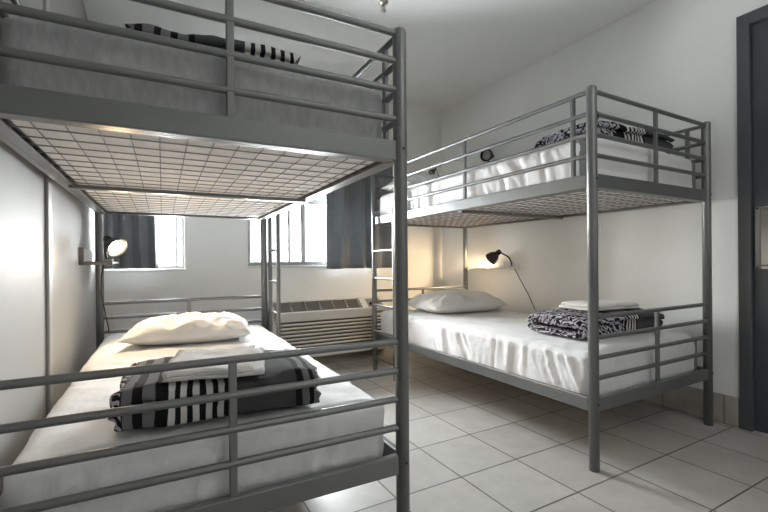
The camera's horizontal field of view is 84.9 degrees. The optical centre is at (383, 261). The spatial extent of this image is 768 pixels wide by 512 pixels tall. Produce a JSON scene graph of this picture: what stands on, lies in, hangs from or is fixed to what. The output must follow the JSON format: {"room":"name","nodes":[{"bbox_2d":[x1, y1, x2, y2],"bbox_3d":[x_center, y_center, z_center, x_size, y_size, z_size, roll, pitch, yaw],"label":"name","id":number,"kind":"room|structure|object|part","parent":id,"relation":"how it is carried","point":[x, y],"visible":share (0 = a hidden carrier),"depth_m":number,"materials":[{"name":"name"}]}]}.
{"room":"dormitory","nodes":[
{"label":"dormitory","id":0,"kind":"room"},
{"bbox_2d":[0,0,95,495],"bbox_3d":[-0.950,-0.327,0.912,0.100,2.403,4.715,0,0,-29],"label":"wall","id":1,"kind":"structure","parent":0,"point":[22,184],"depth_m":1.40,"materials":[{"name":"white paint"}]},
{"bbox_2d":[43,0,53,414],"bbox_3d":[-1.242,-0.324,1.553,0.012,2.403,0.060,0,0,-29],"label":"trim","id":2,"kind":"structure","parent":1,"relation":"attached to","point":[46,3],"depth_m":1.53,"materials":[{"name":"grey"}]},
{"bbox_2d":[79,247,117,264],"bbox_3d":[-1.684,-0.026,2.495,0.150,0.096,0.506,0,0,-29],"label":"wall shelf","id":3,"kind":"object","parent":1,"relation":"attached to","point":[85,256],"visible":1,"depth_m":2.29,"materials":[{"name":"white"}]},
{"bbox_2d":[100,236,127,332],"bbox_3d":[-1.517,0.137,2.319,0.259,0.556,0.107,0,0,33],"label":"lamp","id":4,"kind":"object","parent":3,"relation":"attached to","point":[115,247],"visible":0.99,"depth_m":2.28,"materials":[{"name":"grey metal"}]},
{"bbox_3d":[-1.569,0.211,2.359,0.024,0.408,0.157,0,0,-24],"label":"cord","id":5,"kind":"part","parent":4,"relation":"part of","materials":[{"name":"grey plastic"}]},
{"bbox_3d":[-1.464,-0.082,2.286,0.133,0.119,0.106,0,0,36],"label":"lamp shade","id":6,"kind":"part","parent":4,"relation":"part of","materials":[{"name":"grey metal"}]},
{"bbox_3d":[-1.449,-0.077,2.273,0.070,0.070,0.072,0,0,-29],"label":"bulb","id":7,"kind":"part","parent":4,"relation":"part of","materials":[{"name":"beige glass"}]},
{"bbox_2d":[95,102,441,338],"bbox_3d":[-0.727,-0.329,3.665,2.965,2.403,0.120,0,0,-29],"label":"wall","id":8,"kind":"structure","parent":0,"point":[215,249],"depth_m":3.37,"materials":[{"name":"white paint"}]},
{"bbox_2d":[103,214,157,268],"bbox_3d":[-1.782,-0.432,2.948,0.395,0.972,0.110,0,0,-29],"label":"curtain","id":9,"kind":"object","parent":8,"relation":"attached to","point":[140,232],"visible":0.33,"depth_m":2.95,"materials":[{"name":"fabric"}]},
{"bbox_2d":[104,217,184,271],"bbox_3d":[-1.752,-0.230,3.067,0.530,0.608,0.097,0,0,-29],"label":"window","id":10,"kind":"structure","parent":8,"relation":"in","point":[160,268],"depth_m":3.17,"materials":[{"name":"white"}]},
{"bbox_3d":[-1.741,0.065,3.051,0.530,0.018,0.059,0,0,-29],"label":"sill","id":11,"kind":"part","parent":10,"relation":"part of","materials":[{"name":"white"}]},
{"bbox_2d":[248,200,326,267],"bbox_3d":[-0.563,-0.246,3.728,1.269,0.595,0.097,0,0,-29],"label":"window","id":12,"kind":"structure","parent":8,"relation":"in","point":[301,263],"depth_m":3.62,"materials":[{"name":"grey"}]},
{"bbox_3d":[-0.551,0.043,3.712,1.269,0.018,0.059,0,0,-29],"label":"sill","id":13,"kind":"part","parent":12,"relation":"part of","materials":[{"name":"white"}]},
{"bbox_2d":[326,167,391,268],"bbox_3d":[-0.225,-0.432,3.815,0.710,0.998,0.105,0,0,-29],"label":"curtain","id":14,"kind":"object","parent":8,"relation":"attached to","point":[348,208],"visible":0.59,"depth_m":3.79,"materials":[{"name":"fabric"}]},
{"bbox_2d":[384,345,392,351],"bbox_3d":[-0.690,0.796,3.606,2.955,0.153,0.009,0,0,-29],"label":"baseboard","id":15,"kind":"structure","parent":8,"relation":"attached to","point":[390,348],"depth_m":4.01,"materials":[{"name":"tile"}]},
{"bbox_2d":[433,227,433,291],"bbox_3d":[0.507,0.213,4.276,0.008,1.300,0.006,0,0,-29],"label":"trim","id":16,"kind":"structure","parent":8,"relation":"attached to","point":[433,227],"depth_m":4.27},
{"bbox_2d":[83,0,654,111],"bbox_3d":[0.379,-1.589,1.657,3.165,0.100,4.715,0,0,-29],"label":"ceiling","id":17,"kind":"structure","parent":0,"point":[456,50],"depth_m":2.78,"materials":[{"name":"white paint"}]},
{"bbox_2d":[378,0,387,12],"bbox_3d":[-0.004,-1.508,2.487,0.060,0.056,0.060,0,0,-29],"label":"sprinkler","id":18,"kind":"object","parent":17,"relation":"attached to","point":[382,3],"visible":1,"depth_m":2.48,"materials":[{"name":"silver metal"}]},
{"bbox_2d":[268,351,767,511],"bbox_3d":[0.400,0.914,1.657,3.165,0.100,4.715,0,0,-29],"label":"floor","id":19,"kind":"structure","parent":0,"point":[478,443],"depth_m":1.84,"materials":[{"name":"tile"}]},
{"bbox_2d":[0,0,409,511],"bbox_3d":[-0.803,0.094,1.876,1.030,1.560,1.948,0,0,-28],"label":"bunk bed","id":20,"kind":"object","parent":19,"relation":"on","point":[22,103],"visible":0.62,"depth_m":1.08,"materials":[{"name":"silver metal"}]},
{"bbox_3d":[-1.246,-0.583,1.646,0.020,0.020,1.875,0,0,-28],"label":"guard rail","id":21,"kind":"part","parent":20,"relation":"part of","materials":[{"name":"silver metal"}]},
{"bbox_3d":[-1.247,-0.665,1.646,0.020,0.020,1.875,0,0,-28],"label":"guard rail","id":22,"kind":"part","parent":20,"relation":"part of","materials":[{"name":"silver metal"}]},
{"bbox_3d":[-1.685,0.101,2.488,0.041,1.560,0.041,0,0,-28],"label":"post","id":23,"kind":"part","parent":20,"relation":"part of","materials":[{"name":"silver metal"}]},
{"bbox_3d":[-1.260,0.335,2.712,0.928,0.020,0.020,0,0,-28],"label":"guard rail","id":24,"kind":"part","parent":20,"relation":"part of","materials":[{"name":"silver metal"}]},
{"bbox_3d":[-1.259,0.418,2.712,0.928,0.020,0.020,0,0,-28],"label":"guard rail","id":25,"kind":"part","parent":20,"relation":"part of","materials":[{"name":"silver metal"}]},
{"bbox_3d":[-1.260,0.248,2.712,0.928,0.020,0.020,0,0,-28],"label":"guard rail","id":26,"kind":"part","parent":20,"relation":"part of","materials":[{"name":"silver metal"}]},
{"bbox_2d":[0,16,381,216],"bbox_3d":[-0.822,-0.415,1.873,0.920,0.242,1.853,0,0,-28],"label":"mattress","id":27,"kind":"object","parent":20,"relation":"on","point":[24,33],"visible":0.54,"depth_m":1.11,"materials":[{"name":"white fabric"}]},
{"bbox_2d":[125,23,300,64],"bbox_3d":[-0.530,-0.606,1.345,0.498,0.130,0.301,0,0,-21],"label":"folded blanket","id":28,"kind":"object","parent":27,"relation":"on","point":[260,50],"visible":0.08,"depth_m":1.23,"materials":[{"name":"black fabric"}]},
{"bbox_2d":[0,325,384,511],"bbox_3d":[-0.812,0.521,1.869,0.920,0.217,1.866,0,0,-28],"label":"mattress","id":29,"kind":"object","parent":20,"relation":"on","point":[89,395],"visible":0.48,"depth_m":1.07,"materials":[{"name":"white fabric"}]},
{"bbox_2d":[118,311,250,344],"bbox_3d":[-1.045,0.348,2.278,0.600,0.136,0.440,0,0,-20],"label":"pillow","id":30,"kind":"object","parent":29,"relation":"on","point":[194,327],"visible":1,"depth_m":2.12,"materials":[{"name":"white fabric"}]},
{"bbox_2d":[107,349,320,432],"bbox_3d":[-0.478,0.349,1.236,0.520,0.115,0.420,0,0,-24],"label":"folded blanket","id":31,"kind":"object","parent":29,"relation":"on","point":[141,388],"visible":0.55,"depth_m":1.06,"materials":[{"name":"black fabric"}]},
{"bbox_2d":[161,345,264,382],"bbox_3d":[-0.463,0.275,1.174,0.250,0.035,0.282,0,0,-16],"label":"folded towel","id":32,"kind":"object","parent":31,"relation":"on","point":[254,367],"visible":0.66,"depth_m":1.09,"materials":[{"name":"white fabric"}]},
{"bbox_3d":[-0.376,-0.418,1.027,0.928,0.020,0.020,0,0,-28],"label":"guard rail","id":33,"kind":"part","parent":20,"relation":"part of","materials":[{"name":"silver metal"}]},
{"bbox_3d":[-0.377,-0.505,1.027,0.928,0.020,0.020,0,0,-28],"label":"guard rail","id":34,"kind":"part","parent":20,"relation":"part of","materials":[{"name":"silver metal"}]},
{"bbox_3d":[-0.370,0.327,1.027,0.928,0.020,0.020,0,0,-28],"label":"guard rail","id":35,"kind":"part","parent":20,"relation":"part of","materials":[{"name":"silver metal"}]},
{"bbox_3d":[-0.371,0.241,1.027,0.928,0.020,0.020,0,0,-28],"label":"guard rail","id":36,"kind":"part","parent":20,"relation":"part of","materials":[{"name":"silver metal"}]},
{"bbox_3d":[-0.369,0.495,1.027,0.928,0.020,0.020,0,0,-28],"label":"guard rail","id":37,"kind":"part","parent":20,"relation":"part of","materials":[{"name":"silver metal"}]},
{"bbox_3d":[-0.369,0.411,1.027,0.928,0.020,0.020,0,0,-28],"label":"guard rail","id":38,"kind":"part","parent":20,"relation":"part of","materials":[{"name":"silver metal"}]},
{"bbox_3d":[-0.378,-0.590,1.027,0.928,0.020,0.020,0,0,-28],"label":"guard rail","id":39,"kind":"part","parent":20,"relation":"part of","materials":[{"name":"silver metal"}]},
{"bbox_3d":[-0.838,0.094,2.935,0.041,1.560,0.041,0,0,-28],"label":"post","id":40,"kind":"part","parent":20,"relation":"part of","materials":[{"name":"silver metal"}]},
{"bbox_3d":[-0.378,-0.672,1.027,0.928,0.020,0.020,0,0,-28],"label":"guard rail","id":41,"kind":"part","parent":20,"relation":"part of","materials":[{"name":"silver metal"}]},
{"bbox_3d":[-0.295,-0.673,1.894,0.020,0.020,1.425,0,0,-28],"label":"guard rail","id":42,"kind":"part","parent":20,"relation":"part of","materials":[{"name":"silver metal"}]},
{"bbox_3d":[-0.294,-0.591,1.894,0.020,0.020,1.425,0,0,-28],"label":"guard rail","id":43,"kind":"part","parent":20,"relation":"part of","materials":[{"name":"silver metal"}]},
{"bbox_3d":[-0.292,-0.419,1.894,0.020,0.020,1.425,0,0,-28],"label":"guard rail","id":44,"kind":"part","parent":20,"relation":"part of","materials":[{"name":"silver metal"}]},
{"bbox_3d":[-0.293,-0.506,1.894,0.020,0.020,1.425,0,0,-28],"label":"guard rail","id":45,"kind":"part","parent":20,"relation":"part of","materials":[{"name":"silver metal"}]},
{"bbox_3d":[0.051,0.087,1.251,0.041,1.560,0.041,0,0,-28],"label":"post","id":46,"kind":"part","parent":20,"relation":"part of","materials":[{"name":"silver metal"}]},
{"bbox_2d":[267,296,388,364],"bbox_3d":[-0.457,0.598,3.616,1.045,0.545,0.200,0,0,-29],"label":"air conditioner","id":47,"kind":"object","parent":19,"relation":"on","point":[306,323],"visible":0.65,"depth_m":3.55,"materials":[{"name":"grey"}]},
{"bbox_2d":[273,298,360,312],"bbox_3d":[-0.552,0.378,3.572,0.760,0.085,0.109,0,0,-29],"label":"grille","id":48,"kind":"object","parent":47,"relation":"attached to","point":[288,306],"depth_m":3.57,"materials":[{"name":"grey metal"}]},
{"bbox_3d":[-0.100,0.380,3.828,0.148,0.078,0.104,0,0,-29],"label":"control panel","id":49,"kind":"part","parent":47,"relation":"part of","materials":[{"name":"grey plastic"}]},
{"bbox_2d":[371,85,712,472],"bbox_3d":[0.791,0.070,2.785,1.022,1.581,1.957,0,0,-29],"label":"bunk bed","id":50,"kind":"object","parent":19,"relation":"on","point":[593,182],"visible":0.81,"depth_m":2.04,"materials":[{"name":"silver metal"}]},
{"bbox_3d":[-0.079,0.077,3.395,0.041,1.581,0.041,0,0,-29],"label":"post","id":51,"kind":"part","parent":50,"relation":"part of","materials":[{"name":"silver metal"}]},
{"bbox_3d":[0.329,-0.698,3.627,0.920,0.020,0.020,0,0,-29],"label":"guard rail","id":52,"kind":"part","parent":50,"relation":"part of","materials":[{"name":"silver metal"}]},
{"bbox_3d":[0.337,0.321,3.627,0.920,0.020,0.020,0,0,-29],"label":"guard rail","id":53,"kind":"part","parent":50,"relation":"part of","materials":[{"name":"silver metal"}]},
{"bbox_3d":[0.337,0.235,3.627,0.920,0.020,0.020,0,0,-29],"label":"guard rail","id":54,"kind":"part","parent":50,"relation":"part of","materials":[{"name":"silver metal"}]},
{"bbox_2d":[428,168,438,175],"bbox_3d":[0.451,-0.748,3.692,0.128,0.145,0.061,0,0,-29],"label":"lamp","id":55,"kind":"object","parent":50,"relation":"attached to","point":[431,171],"visible":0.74,"depth_m":3.67,"materials":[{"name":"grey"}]},
{"bbox_3d":[0.749,0.070,3.860,0.041,1.581,0.041,0,0,-29],"label":"post","id":56,"kind":"part","parent":50,"relation":"part of","materials":[{"name":"silver metal"}]},
{"bbox_3d":[0.493,-0.436,2.369,0.020,0.020,1.445,0,0,-29],"label":"guard rail","id":57,"kind":"part","parent":50,"relation":"part of","materials":[{"name":"silver metal"}]},
{"bbox_3d":[0.493,-0.522,2.369,0.020,0.020,1.445,0,0,-29],"label":"guard rail","id":58,"kind":"part","parent":50,"relation":"part of","materials":[{"name":"silver metal"}]},
{"bbox_3d":[0.492,-0.608,2.369,0.020,0.020,1.445,0,0,-29],"label":"guard rail","id":59,"kind":"part","parent":50,"relation":"part of","materials":[{"name":"silver metal"}]},
{"bbox_3d":[0.491,-0.699,2.369,0.020,0.020,1.445,0,0,-29],"label":"guard rail","id":60,"kind":"part","parent":50,"relation":"part of","materials":[{"name":"silver metal"}]},
{"bbox_2d":[380,138,695,225],"bbox_3d":[0.797,-0.429,2.797,0.912,0.243,1.866,0,0,-29],"label":"mattress","id":61,"kind":"object","parent":50,"relation":"on","point":[604,146],"visible":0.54,"depth_m":2.13,"materials":[{"name":"white fabric"}]},
{"bbox_2d":[381,174,438,191],"bbox_3d":[0.366,-0.619,3.398,0.690,0.142,0.380,0,0,-31],"label":"pillow","id":62,"kind":"object","parent":61,"relation":"on","point":[413,179],"visible":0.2,"depth_m":3.18,"materials":[{"name":"white fabric"}]},
{"bbox_2d":[534,120,674,153],"bbox_3d":[1.175,-0.621,2.234,0.664,0.127,0.359,0,0,-26],"label":"folded blanket","id":63,"kind":"object","parent":61,"relation":"on","point":[605,127],"visible":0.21,"depth_m":2.09,"materials":[{"name":"black fabric"}]},
{"bbox_2d":[381,308,696,395],"bbox_3d":[0.805,0.497,2.797,0.912,0.238,1.866,0,0,-29],"label":"mattress","id":64,"kind":"object","parent":50,"relation":"on","point":[496,338],"visible":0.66,"depth_m":2.13,"materials":[{"name":"white fabric"}]},
{"bbox_2d":[408,288,508,312],"bbox_3d":[0.558,0.295,3.283,0.660,0.166,0.470,0,0,-24],"label":"pillow","id":65,"kind":"object","parent":64,"relation":"on","point":[458,300],"visible":0.97,"depth_m":3.12,"materials":[{"name":"white fabric"}]},
{"bbox_2d":[527,308,664,338],"bbox_3d":[1.143,0.316,2.272,0.648,0.116,0.387,0,0,-26],"label":"folded blanket","id":66,"kind":"object","parent":64,"relation":"on","point":[565,322],"visible":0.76,"depth_m":2.14,"materials":[{"name":"black fabric"}]},
{"bbox_2d":[559,299,638,310],"bbox_3d":[1.190,0.239,2.326,0.354,0.038,0.233,0,0,-22],"label":"folded towel","id":67,"kind":"object","parent":66,"relation":"on","point":[605,304],"visible":0.8,"depth_m":2.26,"materials":[{"name":"white fabric"}]},
{"bbox_3d":[0.859,0.069,1.726,0.041,1.581,0.041,0,0,-29],"label":"post","id":68,"kind":"part","parent":50,"relation":"part of","materials":[{"name":"silver metal"}]},
{"bbox_3d":[1.268,-0.615,1.959,0.920,0.020,0.020,0,0,-29],"label":"guard rail","id":69,"kind":"part","parent":50,"relation":"part of","materials":[{"name":"silver metal"}]},
{"bbox_3d":[1.267,-0.706,1.959,0.920,0.020,0.020,0,0,-29],"label":"guard rail","id":70,"kind":"part","parent":50,"relation":"part of","materials":[{"name":"silver metal"}]},
{"bbox_3d":[1.269,-0.443,1.959,0.920,0.020,0.020,0,0,-29],"label":"guard rail","id":71,"kind":"part","parent":50,"relation":"part of","materials":[{"name":"silver metal"}]},
{"bbox_3d":[1.268,-0.528,1.959,0.920,0.020,0.020,0,0,-29],"label":"guard rail","id":72,"kind":"part","parent":50,"relation":"part of","materials":[{"name":"silver metal"}]},
{"bbox_3d":[1.277,0.481,1.959,0.920,0.020,0.020,0,0,-29],"label":"guard rail","id":73,"kind":"part","parent":50,"relation":"part of","materials":[{"name":"silver metal"}]},
{"bbox_3d":[1.276,0.397,1.959,0.920,0.020,0.020,0,0,-29],"label":"guard rail","id":74,"kind":"part","parent":50,"relation":"part of","materials":[{"name":"silver metal"}]},
{"bbox_3d":[1.275,0.313,1.959,0.920,0.020,0.020,0,0,-29],"label":"guard rail","id":75,"kind":"part","parent":50,"relation":"part of","materials":[{"name":"silver metal"}]},
{"bbox_3d":[1.274,0.227,1.959,0.920,0.020,0.020,0,0,-29],"label":"guard rail","id":76,"kind":"part","parent":50,"relation":"part of","materials":[{"name":"silver metal"}]},
{"bbox_3d":[1.212,-0.705,3.026,0.020,0.020,1.884,0,0,-29],"label":"guard rail","id":77,"kind":"part","parent":50,"relation":"part of","materials":[{"name":"silver metal"}]},
{"bbox_3d":[1.212,-0.614,3.026,0.020,0.020,1.884,0,0,-29],"label":"guard rail","id":78,"kind":"part","parent":50,"relation":"part of","materials":[{"name":"silver metal"}]},
{"bbox_3d":[1.687,0.062,2.192,0.041,1.581,0.041,0,0,-29],"label":"post","id":79,"kind":"part","parent":50,"relation":"part of","materials":[{"name":"silver metal"}]},
{"bbox_2d":[441,0,767,397],"bbox_3d":[1.729,-0.349,2.401,0.100,2.403,4.715,0,0,-29],"label":"wall","id":80,"kind":"structure","parent":0,"point":[679,57],"depth_m":2.59,"materials":[{"name":"white paint"}]},
{"bbox_2d":[468,262,519,269],"bbox_3d":[0.932,0.038,3.603,0.130,0.061,0.496,0,0,-29],"label":"wall shelf","id":81,"kind":"object","parent":80,"relation":"attached to","point":[481,265],"visible":0.98,"depth_m":3.62,"materials":[{"name":"white"}]},
{"bbox_2d":[486,249,536,310],"bbox_3d":[1.044,0.141,3.419,0.458,0.484,0.110,0,0,45],"label":"lamp","id":82,"kind":"object","parent":81,"relation":"attached to","point":[492,257],"visible":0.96,"depth_m":3.50,"materials":[{"name":"grey metal"}]},
{"bbox_3d":[0.918,-0.036,3.530,0.109,0.127,0.134,0,0,-29],"label":"lamp shade","id":83,"kind":"part","parent":82,"relation":"part of","materials":[{"name":"grey metal"}]},
{"bbox_3d":[1.124,0.220,3.314,0.038,0.327,0.206,0,0,-35],"label":"cord","id":84,"kind":"part","parent":82,"relation":"part of","materials":[{"name":"grey plastic"}]},
{"bbox_2d":[641,386,739,427],"bbox_3d":[1.211,0.780,3.238,0.009,0.153,2.500,0,0,-29],"label":"baseboard","id":85,"kind":"structure","parent":80,"relation":"attached to","point":[687,399],"depth_m":2.31,"materials":[{"name":"tile"}]},
{"bbox_2d":[736,4,767,433],"bbox_3d":[2.076,-0.197,1.762,0.116,2.094,0.923,0,0,-29],"label":"door","id":86,"kind":"structure","parent":80,"relation":"in","point":[751,27],"depth_m":2.09,"materials":[{"name":"grey wood"}]},
{"bbox_3d":[1.923,-0.115,1.953,0.008,0.308,0.305,0,0,-29],"label":"metal plate","id":87,"kind":"part","parent":86,"relation":"part of","materials":[{"name":"silver metal"}]},
{"bbox_3d":[0.901,-0.823,3.647,0.130,0.096,0.506,0,0,-29],"label":"wall shelf","id":88,"kind":"object","parent":80,"relation":"attached to","visible":0},
{"bbox_2d":[480,149,493,161],"bbox_3d":[0.909,-0.868,3.630,0.110,0.193,0.120,0,0,43],"label":"lamp","id":89,"kind":"object","parent":88,"relation":"attached to","point":[487,155],"visible":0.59,"depth_m":3.60,"materials":[{"name":"grey metal"}]},
{"bbox_3d":[0.893,-0.910,3.612,0.082,0.082,0.058,0,0,43],"label":"bulb","id":90,"kind":"part","parent":89,"relation":"part of","materials":[{"name":"grey"}]}
]}

